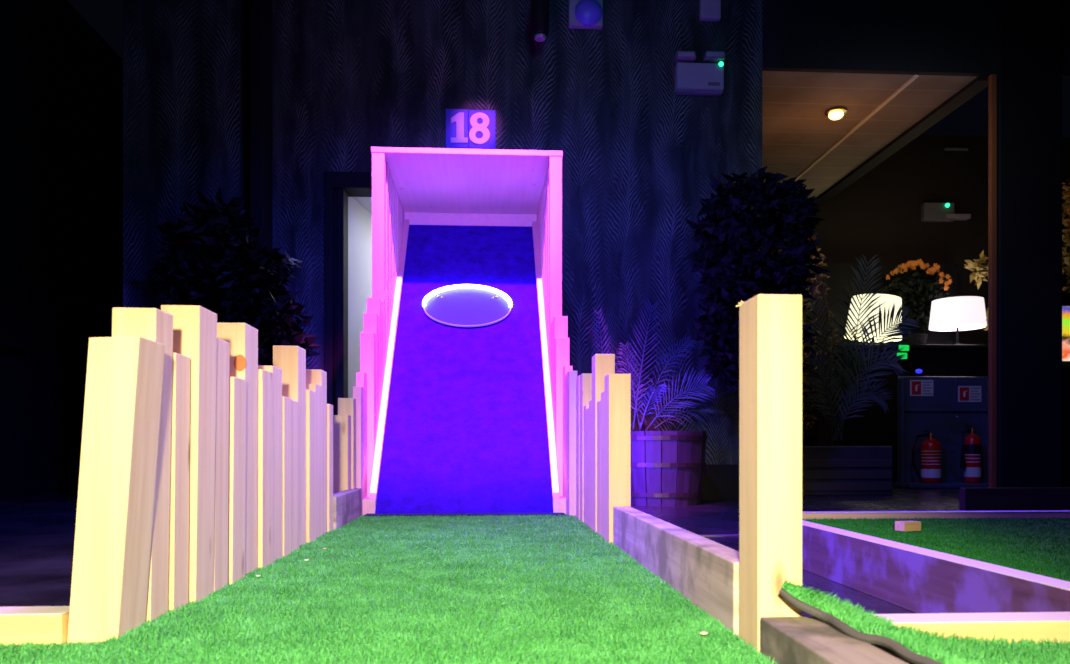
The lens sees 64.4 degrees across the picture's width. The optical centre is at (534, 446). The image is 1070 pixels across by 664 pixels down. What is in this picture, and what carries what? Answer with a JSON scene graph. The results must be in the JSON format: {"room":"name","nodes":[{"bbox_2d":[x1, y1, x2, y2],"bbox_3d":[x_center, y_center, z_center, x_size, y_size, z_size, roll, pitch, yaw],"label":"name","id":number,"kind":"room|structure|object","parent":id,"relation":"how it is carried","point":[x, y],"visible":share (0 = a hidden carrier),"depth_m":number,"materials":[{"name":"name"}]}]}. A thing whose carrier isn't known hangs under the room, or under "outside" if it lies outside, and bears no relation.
{"room":"games hall","nodes":[
{"label":"games hall","id":0,"kind":"room"},
{"bbox_2d":[0,0,122,499],"bbox_3d":[-3.731,-1.660,3.387,0.150,4.070,12.200,0,0,-3],"label":"wall","id":1,"kind":"structure","parent":0,"point":[61,82],"depth_m":6.79,"materials":[{"name":"black"}]},
{"bbox_2d":[348,197,371,397],"bbox_3d":[-1.252,-0.725,7.219,0.098,2.200,2.219,0,0,8],"label":"wall","id":2,"kind":"structure","parent":0,"point":[359,218],"depth_m":6.33,"materials":[{"name":"grey paint"}]},
{"bbox_2d":[352,197,371,213],"bbox_3d":[-0.752,-1.865,7.243,1.550,0.080,2.150,0,0,-3],"label":"ceiling","id":3,"kind":"structure","parent":0,"point":[366,202],"depth_m":6.34,"materials":[{"name":"white paint"}]},
{"bbox_2d":[123,0,761,463],"bbox_3d":[-0.549,-1.735,5.958,4.375,3.720,0.440,0,0,-3],"label":"wall","id":4,"kind":"structure","parent":0,"point":[350,78],"depth_m":5.99,"materials":[{"name":"paper"}]},
{"bbox_2d":[250,0,271,363],"bbox_3d":[-1.855,-1.610,5.766,0.081,3.970,0.269,0,0,-3],"label":"trim","id":5,"kind":"structure","parent":4,"relation":"attached to","point":[260,10],"depth_m":5.63,"materials":[{"name":"black"}]},
{"bbox_2d":[324,171,371,414],"bbox_3d":[-0.964,-0.770,6.044,1.015,2.290,0.220,0,0,-3],"label":"door frame","id":6,"kind":"structure","parent":4,"relation":"in","point":[338,186],"depth_m":5.93,"materials":[{"name":"black"}]},
{"bbox_2d":[446,109,494,148],"bbox_3d":[-0.452,-2.231,5.963,0.349,0.272,0.038,0,0,-3],"label":"number sign","id":7,"kind":"object","parent":4,"relation":"attached to","point":[481,122],"visible":0.95,"depth_m":5.95,"materials":[{"name":"blue"}]},
{"bbox_2d":[531,0,548,41],"bbox_3d":[0.034,-3.248,5.812,0.130,0.924,0.130,0,0,-3],"label":"ceiling spotlight","id":8,"kind":"object","parent":4,"relation":"attached to","point":[539,8],"visible":1,"depth_m":5.76,"materials":[{"name":"black"}]},
{"bbox_2d":[568,0,602,29],"bbox_3d":[0.358,-3.068,5.976,0.240,0.220,0.108,0,0,-3],"label":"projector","id":9,"kind":"object","parent":4,"relation":"attached to","point":[582,14],"visible":1,"depth_m":5.95,"materials":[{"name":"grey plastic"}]},
{"bbox_2d":[674,51,725,95],"bbox_3d":[1.166,-2.652,6.027,0.352,0.277,0.103,0,0,-3],"label":"emergency light","id":10,"kind":"object","parent":4,"relation":"attached to","point":[707,77],"visible":1,"depth_m":6.01,"materials":[{"name":"grey plastic"}]},
{"bbox_2d":[699,0,720,21],"bbox_3d":[1.248,-3.136,6.056,0.144,0.184,0.053,0,0,-3],"label":"junction box","id":11,"kind":"object","parent":4,"relation":"attached to","point":[709,10],"visible":1,"depth_m":6.03,"materials":[{"name":"grey plastic"}]},
{"bbox_2d":[700,464,738,499],"bbox_3d":[-0.548,0.250,5.953,4.375,0.250,0.450,0,0,-3],"label":"baseboard","id":12,"kind":"structure","parent":4,"relation":"attached to","point":[720,481],"depth_m":6.07,"materials":[{"name":"black"}]},
{"bbox_2d":[762,0,1069,78],"bbox_3d":[4.383,-3.160,6.293,5.510,0.870,0.050,0,0,-3],"label":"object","id":13,"kind":"structure","parent":4,"relation":"attached to","point":[903,37],"depth_m":6.16,"materials":[{"name":"black"}]},
{"bbox_2d":[0,483,958,616],"bbox_3d":[1.735,0.425,3.708,11.100,0.100,12.200,0,0,-3],"label":"floor","id":14,"kind":"structure","parent":0,"point":[37,533],"depth_m":3.86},
{"bbox_2d":[143,188,321,367],"bbox_3d":[-1.850,-0.613,5.245,1.065,1.980,0.672,0,0,-3],"label":"artificial tree","id":15,"kind":"object","parent":14,"relation":"on","point":[254,277],"visible":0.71,"depth_m":5.13,"materials":[{"name":"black plant"}]},
{"bbox_2d":[353,147,576,516],"bbox_3d":[-0.367,-0.594,4.679,1.002,1.938,1.895,0,0,-3],"label":"ramp","id":16,"kind":"object","parent":14,"relation":"on","point":[451,420],"visible":0.89,"depth_m":4.48,"materials":[{"name":"paint"}]},
{"bbox_2d":[422,284,511,326],"bbox_3d":[-0.390,-0.820,4.916,0.516,0.288,0.271,0,0,-3],"label":"disc","id":17,"kind":"object","parent":16,"relation":"on","point":[462,305],"visible":1,"depth_m":4.91,"materials":[{"name":"blue"}]},
{"bbox_2d":[590,298,725,506],"bbox_3d":[0.812,-0.286,5.589,0.802,1.322,0.746,0,0,20],"label":"potted palm","id":18,"kind":"object","parent":14,"relation":"on","point":[668,467],"visible":0.89,"depth_m":5.37,"materials":[{"name":"brown wood"}]},
{"bbox_2d":[700,534,738,536],"bbox_3d":[1.321,0.372,3.599,2.140,0.006,0.030,0,0,-3],"label":"trim","id":19,"kind":"structure","parent":14,"relation":"on","point":[730,535],"depth_m":3.55,"materials":[{"name":"grey"}]},
{"bbox_2d":[681,166,830,393],"bbox_3d":[1.475,-0.747,5.697,0.960,2.246,0.714,0,0,-3],"label":"artificial tree","id":20,"kind":"object","parent":14,"relation":"on","point":[740,276],"visible":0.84,"depth_m":5.57,"materials":[{"name":"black plant"}]},
{"bbox_2d":[779,229,838,445],"bbox_3d":[2.412,-0.880,7.567,0.580,2.512,0.356,0,0,-3],"label":"potted plant","id":21,"kind":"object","parent":14,"relation":"on","point":[820,429],"depth_m":7.48,"materials":[{"name":"black"}]},
{"bbox_2d":[802,254,919,495],"bbox_3d":[2.405,-0.548,6.639,0.926,1.845,0.728,0,0,-3],"label":"potted palm","id":22,"kind":"object","parent":14,"relation":"on","point":[826,470],"visible":0.98,"depth_m":6.55,"materials":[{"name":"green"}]},
{"bbox_2d":[806,262,957,445],"bbox_3d":[3.870,-0.836,9.469,1.712,2.422,0.050,0,0,-3],"label":"screen","id":23,"kind":"object","parent":14,"relation":"on","point":[840,274],"visible":0.24,"depth_m":9.43,"materials":[{"name":"black"}]},
{"bbox_2d":[806,344,987,482],"bbox_3d":[3.991,-0.345,9.120,1.972,1.439,0.620,0,0,-3],"label":"counter","id":24,"kind":"object","parent":14,"relation":"on","point":[875,428],"depth_m":8.84,"materials":[{"name":"black"}]},
{"bbox_2d":[844,294,901,343],"bbox_3d":[3.544,-1.324,8.924,0.569,0.519,0.571,0,0,-3],"label":"table lamp","id":25,"kind":"object","parent":24,"relation":"on","point":[892,299],"visible":0.42,"depth_m":8.71,"materials":[{"name":"beige fabric"}]},
{"bbox_2d":[806,344,987,351],"bbox_3d":[3.991,-1.044,9.120,1.972,0.040,0.620,0,0,-3],"label":"countertop","id":26,"kind":"structure","parent":24,"relation":"on","point":[911,346],"depth_m":8.83,"materials":[{"name":"black"}]},
{"bbox_2d":[881,259,952,343],"bbox_3d":[4.157,-1.548,9.290,0.822,0.968,0.390,0,0,-3],"label":"potted plant","id":27,"kind":"object","parent":24,"relation":"on","point":[908,280],"visible":0.73,"depth_m":9.21,"materials":[{"name":"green plant"}]},
{"bbox_2d":[929,296,986,344],"bbox_3d":[4.489,-1.312,9.030,0.559,0.494,0.559,0,0,-3],"label":"table lamp","id":28,"kind":"object","parent":24,"relation":"on","point":[960,313],"visible":0.84,"depth_m":8.83,"materials":[{"name":"white fabric"}]},
{"bbox_2d":[964,250,987,329],"bbox_3d":[4.805,-1.659,9.023,0.405,0.877,0.494,0,0,-3],"label":"foliage","id":29,"kind":"object","parent":24,"relation":"on","point":[980,272],"visible":0.48,"depth_m":9.08,"materials":[{"name":"brown plant"}]},
{"bbox_2d":[802,520,1069,612],"bbox_3d":[0.876,0.306,2.083,0.054,0.138,1.387,0,0,-3],"label":"wooden border","id":30,"kind":"object","parent":14,"relation":"on","point":[915,579],"visible":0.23,"depth_m":1.90,"materials":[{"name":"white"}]},
{"bbox_2d":[893,369,987,488],"bbox_3d":[3.795,-0.173,7.777,0.915,1.095,0.320,0,0,-3],"label":"stand","id":31,"kind":"object","parent":14,"relation":"on","point":[943,406],"visible":0.84,"depth_m":7.83,"materials":[{"name":"blue metal"}]},
{"bbox_2d":[895,344,908,375],"bbox_3d":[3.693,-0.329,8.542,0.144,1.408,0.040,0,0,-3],"label":"sign","id":32,"kind":"object","parent":31,"relation":"on","point":[905,350],"visible":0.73,"depth_m":8.54,"materials":[{"name":"green plastic"}]},
{"bbox_2d":[912,430,940,482],"bbox_3d":[3.537,0.084,7.701,0.276,0.482,0.169,0,0,-3],"label":"fire extinguisher","id":33,"kind":"object","parent":31,"relation":"on","point":[930,448],"visible":1,"depth_m":7.64,"materials":[{"name":"red metal"}]},
{"bbox_2d":[960,425,980,482],"bbox_3d":[3.950,0.062,7.726,0.198,0.526,0.143,0,0,-3],"label":"fire extinguisher","id":34,"kind":"object","parent":31,"relation":"on","point":[970,461],"visible":1,"depth_m":7.67,"materials":[{"name":"red metal"}]},
{"bbox_2d":[959,487,1069,510],"bbox_3d":[3.699,0.302,4.856,2.600,0.145,0.060,0,0,-3],"label":"kerb","id":35,"kind":"object","parent":14,"relation":"on","point":[1022,498],"visible":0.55,"depth_m":4.77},
{"bbox_2d":[1062,294,1069,486],"bbox_3d":[5.051,-0.528,8.209,0.477,1.806,0.605,0,0,-3],"label":"machine","id":36,"kind":"object","parent":14,"relation":"on","point":[1065,297],"visible":0.02,"depth_m":7.92,"materials":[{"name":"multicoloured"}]},
{"bbox_2d":[1062,179,1069,293],"bbox_3d":[5.197,-2.036,8.205,0.408,1.171,0.336,0,0,-3],"label":"flowers","id":37,"kind":"object","parent":36,"relation":"on","point":[1066,193],"visible":0.7,"depth_m":8.21,"materials":[{"name":"brown plant"}]},
{"bbox_3d":[2.490,0.344,2.198,3.170,0.062,1.405,0,0,-3],"label":"platform","id":38,"kind":"object","parent":14,"relation":"on","visible":0},
{"bbox_2d":[802,517,1069,581],"bbox_3d":[2.417,0.305,2.579,3.088,0.016,2.194,0,0,-3],"label":"artificial turf","id":39,"kind":"object","parent":38,"relation":"on","point":[1040,546],"visible":0.6,"depth_m":2.85,"materials":[{"name":"green plastic"}]},
{"bbox_2d":[895,521,920,531],"bbox_3d":[1.345,0.285,3.064,0.075,0.034,0.048,0,0,-18],"label":"timber offcut","id":40,"kind":"object","parent":39,"relation":"on","point":[906,526],"visible":1,"depth_m":3.04,"materials":[{"name":"brown wood"}]},
{"bbox_3d":[-1.315,0.344,0.894,1.280,0.062,0.940,0,0,-3],"label":"platform","id":41,"kind":"object","parent":14,"relation":"on","visible":0},
{"bbox_2d":[0,606,69,644],"bbox_3d":[-1.365,0.288,1.340,1.233,0.050,0.067,0,0,-3],"label":"batten","id":42,"kind":"object","parent":41,"relation":"on","point":[18,624],"visible":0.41,"depth_m":1.34,"materials":[{"name":"brown wood"}]},
{"bbox_3d":[-0.233,0.344,2.170,1.030,0.062,3.360,0,0,-3],"label":"platform","id":43,"kind":"object","parent":14,"relation":"on","visible":0},
{"bbox_2d":[0,513,778,663],"bbox_3d":[-0.849,0.305,2.143,2.274,0.018,3.304,0,0,-3],"label":"artificial turf","id":44,"kind":"object","parent":43,"relation":"on","point":[532,589],"visible":0.99,"depth_m":1.56,"materials":[{"name":"green plastic"}]},
{"bbox_2d":[67,336,164,642],"bbox_3d":[-0.695,0.067,1.418,0.113,0.491,0.112,0,0,-3],"label":"fence post","id":45,"kind":"object","parent":44,"relation":"on","point":[124,378],"visible":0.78,"depth_m":1.36,"materials":[{"name":"brown wood"}]},
{"bbox_2d":[112,307,172,622],"bbox_3d":[-0.706,0.035,1.523,0.085,0.557,0.084,0,0,-3],"label":"fence post","id":46,"kind":"object","parent":44,"relation":"on","point":[153,324],"visible":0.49,"depth_m":1.52,"materials":[{"name":"brown wood"}]},
{"bbox_2d":[168,353,189,610],"bbox_3d":[-0.708,0.069,1.613,0.079,0.488,0.080,0,0,-3],"label":"fence post","id":47,"kind":"object","parent":44,"relation":"on","point":[178,580],"visible":0.26,"depth_m":1.60,"materials":[{"name":"brown wood"}]},
{"bbox_2d":[161,305,216,603],"bbox_3d":[-0.702,0.018,1.719,0.083,0.591,0.110,0,0,-3],"label":"fence post","id":48,"kind":"object","parent":44,"relation":"on","point":[194,326],"visible":0.52,"depth_m":1.68,"materials":[{"name":"brown wood"}]},
{"bbox_2d":[213,338,229,591],"bbox_3d":[-0.710,0.041,1.826,0.079,0.543,0.094,0,0,-3],"label":"fence post","id":49,"kind":"object","parent":44,"relation":"on","point":[220,579],"visible":0.24,"depth_m":1.82,"materials":[{"name":"brown wood"}]},
{"bbox_2d":[228,377,245,584],"bbox_3d":[-0.713,0.078,1.942,0.079,0.471,0.100,0,0,-3],"label":"fence post","id":50,"kind":"object","parent":44,"relation":"on","point":[237,386],"visible":0.29,"depth_m":1.92,"materials":[{"name":"brown wood"}]},
{"bbox_2d":[217,323,257,574],"bbox_3d":[-0.724,0.010,2.058,0.080,0.606,0.116,0,0,-3],"label":"fence post","id":51,"kind":"object","parent":44,"relation":"on","point":[242,338],"visible":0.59,"depth_m":2.04,"materials":[{"name":"brown wood"}]},
{"bbox_2d":[257,369,272,567],"bbox_3d":[-0.723,0.059,2.179,0.075,0.508,0.105,0,0,-3],"label":"fence post","id":52,"kind":"object","parent":44,"relation":"on","point":[265,378],"visible":0.29,"depth_m":2.16,"materials":[{"name":"brown wood"}]},
{"bbox_2d":[258,365,281,561],"bbox_3d":[-0.733,0.049,2.293,0.075,0.528,0.105,0,0,-3],"label":"fence post","id":53,"kind":"object","parent":44,"relation":"on","point":[277,372],"visible":0.29,"depth_m":2.29,"materials":[{"name":"brown wood"}]},
{"bbox_2d":[282,396,291,556],"bbox_3d":[-0.736,0.086,2.403,0.075,0.454,0.095,0,0,-3],"label":"fence post","id":54,"kind":"object","parent":44,"relation":"on","point":[286,402],"visible":0.24,"depth_m":2.38,"materials":[{"name":"brown wood"}]},
{"bbox_2d":[273,345,305,545],"bbox_3d":[-0.758,0.003,2.627,0.075,0.620,0.115,0,0,-3],"label":"fence post","id":55,"kind":"object","parent":44,"relation":"on","point":[291,359],"visible":0.47,"depth_m":2.59,"materials":[{"name":"brown wood"}]},
{"bbox_2d":[292,400,298,551],"bbox_3d":[-0.744,0.088,2.511,0.075,0.450,0.100,0,0,-3],"label":"fence post","id":56,"kind":"object","parent":44,"relation":"on","point":[295,404],"visible":0.25,"depth_m":2.51,"materials":[{"name":"brown wood"}]},
{"bbox_2d":[306,390,315,543],"bbox_3d":[-0.756,0.065,2.748,0.075,0.495,0.105,0,0,-3],"label":"fence post","id":57,"kind":"object","parent":44,"relation":"on","point":[310,395],"visible":0.24,"depth_m":2.71,"materials":[{"name":"brown wood"}]},
{"bbox_2d":[306,384,321,537],"bbox_3d":[-0.767,0.052,2.865,0.075,0.522,0.110,0,0,-3],"label":"fence post","id":58,"kind":"object","parent":44,"relation":"on","point":[314,387],"visible":0.27,"depth_m":2.87,"materials":[{"name":"brown wood"}]},
{"bbox_2d":[306,369,326,534],"bbox_3d":[-0.777,0.023,2.979,0.075,0.580,0.100,0,0,-3],"label":"fence post","id":59,"kind":"object","parent":44,"relation":"on","point":[313,376],"visible":0.3,"depth_m":2.97,"materials":[{"name":"brown wood"}]},
{"bbox_2d":[327,404,332,531],"bbox_3d":[-0.776,0.079,3.080,0.075,0.467,0.080,0,0,-3],"label":"fence post","id":60,"kind":"object","parent":44,"relation":"on","point":[329,406],"visible":0.24,"depth_m":3.05,"materials":[{"name":"brown wood"}]},
{"bbox_2d":[333,415,350,493],"bbox_3d":[-0.832,0.088,3.657,0.066,0.449,0.080,0,0,-3],"label":"fence post","id":61,"kind":"object","parent":44,"relation":"on","point":[341,423],"visible":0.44,"depth_m":3.62,"materials":[{"name":"brown wood"}]},
{"bbox_2d":[338,398,355,488],"bbox_3d":[-0.830,0.049,3.753,0.068,0.528,0.080,0,0,-3],"label":"fence post","id":62,"kind":"object","parent":44,"relation":"on","point":[346,406],"visible":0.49,"depth_m":3.71,"materials":[{"name":"brown wood"}]},
{"bbox_2d":[333,488,360,529],"bbox_3d":[-0.774,0.248,3.441,0.050,0.130,0.640,0,0,-3],"label":"kerb","id":63,"kind":"object","parent":44,"relation":"on","point":[346,503],"visible":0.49,"depth_m":3.35,"materials":[{"name":"wood"}]},
{"bbox_2d":[576,375,579,519],"bbox_3d":[0.216,0.006,3.616,0.070,0.615,0.105,0,0,-3],"label":"fence post","id":64,"kind":"object","parent":44,"relation":"on","point":[577,377],"visible":0.25,"depth_m":3.58,"materials":[{"name":"brown wood"}]},
{"bbox_2d":[580,373,591,522],"bbox_3d":[0.225,0.007,3.502,0.070,0.612,0.105,0,0,-3],"label":"fence post","id":65,"kind":"object","parent":44,"relation":"on","point":[585,378],"visible":0.29,"depth_m":3.45,"materials":[{"name":"brown wood"}]},
{"bbox_2d":[584,405,588,523],"bbox_3d":[0.234,0.074,3.397,0.070,0.478,0.085,0,0,-3],"label":"fence post","id":66,"kind":"object","parent":44,"relation":"on","point":[585,406],"visible":0.24,"depth_m":3.37,"materials":[{"name":"brown wood"}]},
{"bbox_2d":[586,408,588,525],"bbox_3d":[0.238,0.081,3.300,0.070,0.464,0.090,0,0,-3],"label":"fence post","id":67,"kind":"object","parent":44,"relation":"on","point":[587,409],"visible":0.24,"depth_m":3.30,"materials":[{"name":"brown wood"}]},
{"bbox_2d":[589,400,591,528],"bbox_3d":[0.244,0.069,3.195,0.070,0.488,0.100,0,0,-3],"label":"fence post","id":68,"kind":"object","parent":44,"relation":"on","point":[590,402],"visible":0.14,"depth_m":3.19,"materials":[{"name":"brown wood"}]},
{"bbox_2d":[597,401,600,534],"bbox_3d":[0.258,0.076,2.973,0.070,0.474,0.095,0,0,-3],"label":"fence post","id":69,"kind":"object","parent":44,"relation":"on","point":[598,402],"visible":0.22,"depth_m":2.95,"materials":[{"name":"brown wood"}]},
{"bbox_2d":[601,392,603,536],"bbox_3d":[0.263,0.064,2.865,0.070,0.498,0.100,0,0,-3],"label":"fence post","id":70,"kind":"object","parent":44,"relation":"on","point":[602,393],"visible":0.19,"depth_m":2.87,"materials":[{"name":"brown wood"}]},
{"bbox_2d":[592,354,614,532],"bbox_3d":[0.247,-0.010,3.082,0.070,0.645,0.105,0,0,-3],"label":"fence post","id":71,"kind":"object","parent":44,"relation":"on","point":[603,365],"visible":0.49,"depth_m":3.03,"materials":[{"name":"brown wood"}]},
{"bbox_2d":[604,374,630,542],"bbox_3d":[0.267,0.040,2.753,0.070,0.546,0.105,0,0,-3],"label":"fence post","id":72,"kind":"object","parent":44,"relation":"on","point":[617,387],"visible":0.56,"depth_m":2.70,"materials":[{"name":"brown wood"}]},
{"bbox_2d":[613,506,738,637],"bbox_3d":[0.313,0.251,2.041,0.054,0.125,1.306,0,0,-3],"label":"wooden border","id":73,"kind":"object","parent":43,"relation":"on","point":[705,571],"visible":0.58,"depth_m":1.74,"materials":[{"name":"beige wood"}]},
{"bbox_3d":[1.249,0.344,0.995,1.790,0.062,0.840,0,0,-3],"label":"platform","id":74,"kind":"object","parent":14,"relation":"on","visible":0},
{"bbox_2d":[736,294,801,652],"bbox_3d":[0.364,0.038,1.333,0.077,0.549,0.095,0,0,-3],"label":"fence post","id":75,"kind":"object","parent":74,"relation":"on","point":[770,325],"visible":0.78,"depth_m":1.29,"materials":[{"name":"brown wood"}]},
{"bbox_2d":[760,616,907,663],"bbox_3d":[0.404,0.284,0.903,0.088,0.058,0.755,0,0,-3],"label":"sleeper","id":76,"kind":"object","parent":74,"relation":"on","point":[791,640],"visible":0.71,"depth_m":1.14,"materials":[{"name":"brown wood"}]},
{"bbox_2d":[779,579,1069,663],"bbox_3d":[1.116,0.251,1.020,1.481,0.116,0.732,0,0,-3],"label":"artificial turf","id":77,"kind":"object","parent":74,"relation":"on","point":[911,647],"visible":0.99,"depth_m":1.23,"materials":[{"name":"green plastic"}]},
{"bbox_2d":[867,612,1069,643],"bbox_3d":[1.364,0.290,1.374,1.716,0.046,0.069,0,0,-3],"label":"wooden border","id":78,"kind":"object","parent":74,"relation":"on","point":[1009,625],"visible":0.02,"depth_m":1.31,"materials":[{"name":"brown wood"}]},
{"bbox_3d":[2.473,0.344,3.336,3.070,0.062,0.870,0,0,-3],"label":"platform","id":79,"kind":"object","parent":14,"relation":"on","visible":0},
{"bbox_2d":[802,510,1069,519],"bbox_3d":[2.406,0.296,3.715,2.960,0.034,0.067,0,0,-3],"label":"kerb","id":80,"kind":"object","parent":79,"relation":"on","point":[816,515],"depth_m":3.65,"materials":[{"name":"brown wood"}]},
{"bbox_2d":[631,431,705,506],"bbox_3d":[0.825,0.137,5.608,0.600,0.476,0.592,0,0,-3],"label":"tub","id":81,"kind":"object","parent":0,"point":[668,467],"depth_m":5.35,"materials":[{"name":"brown wood"}]},
{"bbox_2d":[802,446,891,495],"bbox_3d":[2.401,0.184,6.778,0.710,0.383,0.450,0,0,-3],"label":"planter","id":82,"kind":"object","parent":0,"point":[826,470],"depth_m":6.55,"materials":[{"name":"grey"}]},
{"bbox_2d":[762,71,976,197],"bbox_3d":[2.293,-2.760,7.923,1.730,0.070,3.450,0,0,-3],"label":"ceiling","id":83,"kind":"structure","parent":0,"point":[796,129],"depth_m":6.99,"materials":[{"name":"wood"}]},
{"bbox_2d":[825,107,846,119],"bbox_3d":[2.438,-2.690,6.885,0.170,0.070,0.170,0,0,-3],"label":"recessed light","id":84,"kind":"object","parent":83,"relation":"in","point":[835,113],"visible":1,"depth_m":6.84,"materials":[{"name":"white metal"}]},
{"bbox_2d":[795,75,917,180],"bbox_3d":[2.695,-2.720,7.897,0.030,0.014,3.350,0,0,-3],"label":"trim","id":85,"kind":"structure","parent":83,"relation":"attached to","point":[914,77],"depth_m":7.13,"materials":[{"name":"beige wood"}]},
{"bbox_2d":[762,134,1069,445],"bbox_3d":[3.405,-1.610,9.792,7.050,3.970,0.150,0,0,-3],"label":"wall","id":86,"kind":"structure","parent":0,"point":[879,213],"depth_m":9.78,"materials":[{"name":"grey"}]},
{"bbox_2d":[814,77,987,208],"bbox_3d":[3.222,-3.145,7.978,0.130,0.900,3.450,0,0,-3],"label":"trim","id":87,"kind":"structure","parent":86,"relation":"attached to","point":[978,84],"depth_m":7.36,"materials":[{"name":"black wood"}]},
{"bbox_2d":[921,202,970,221],"bbox_3d":[4.709,-2.692,9.736,0.538,0.201,0.113,0,0,-3],"label":"emergency light","id":88,"kind":"object","parent":86,"relation":"attached to","point":[930,212],"visible":1,"depth_m":9.71,"materials":[{"name":"grey plastic"}]},
{"bbox_2d":[944,147,967,150],"bbox_3d":[4.846,-3.428,9.781,0.272,0.023,0.039,0,0,-3],"label":"wall strip","id":89,"kind":"object","parent":86,"relation":"attached to","point":[945,148],"visible":1,"depth_m":9.77,"materials":[{"name":"grey plastic"}]},
{"bbox_2d":[997,0,1061,487],"bbox_3d":[3.619,-1.610,6.239,0.480,3.970,0.070,0,0,-3],"label":"wall column","id":90,"kind":"structure","parent":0,"point":[1029,76],"depth_m":6.20,"materials":[{"name":"black"}]},
{"bbox_2d":[988,74,996,487],"bbox_3d":[3.352,-1.175,6.228,0.045,3.100,0.040,0,0,-3],"label":"trim","id":91,"kind":"structure","parent":90,"relation":"attached to","point":[992,79],"depth_m":6.21,"materials":[{"name":"brown wood"}]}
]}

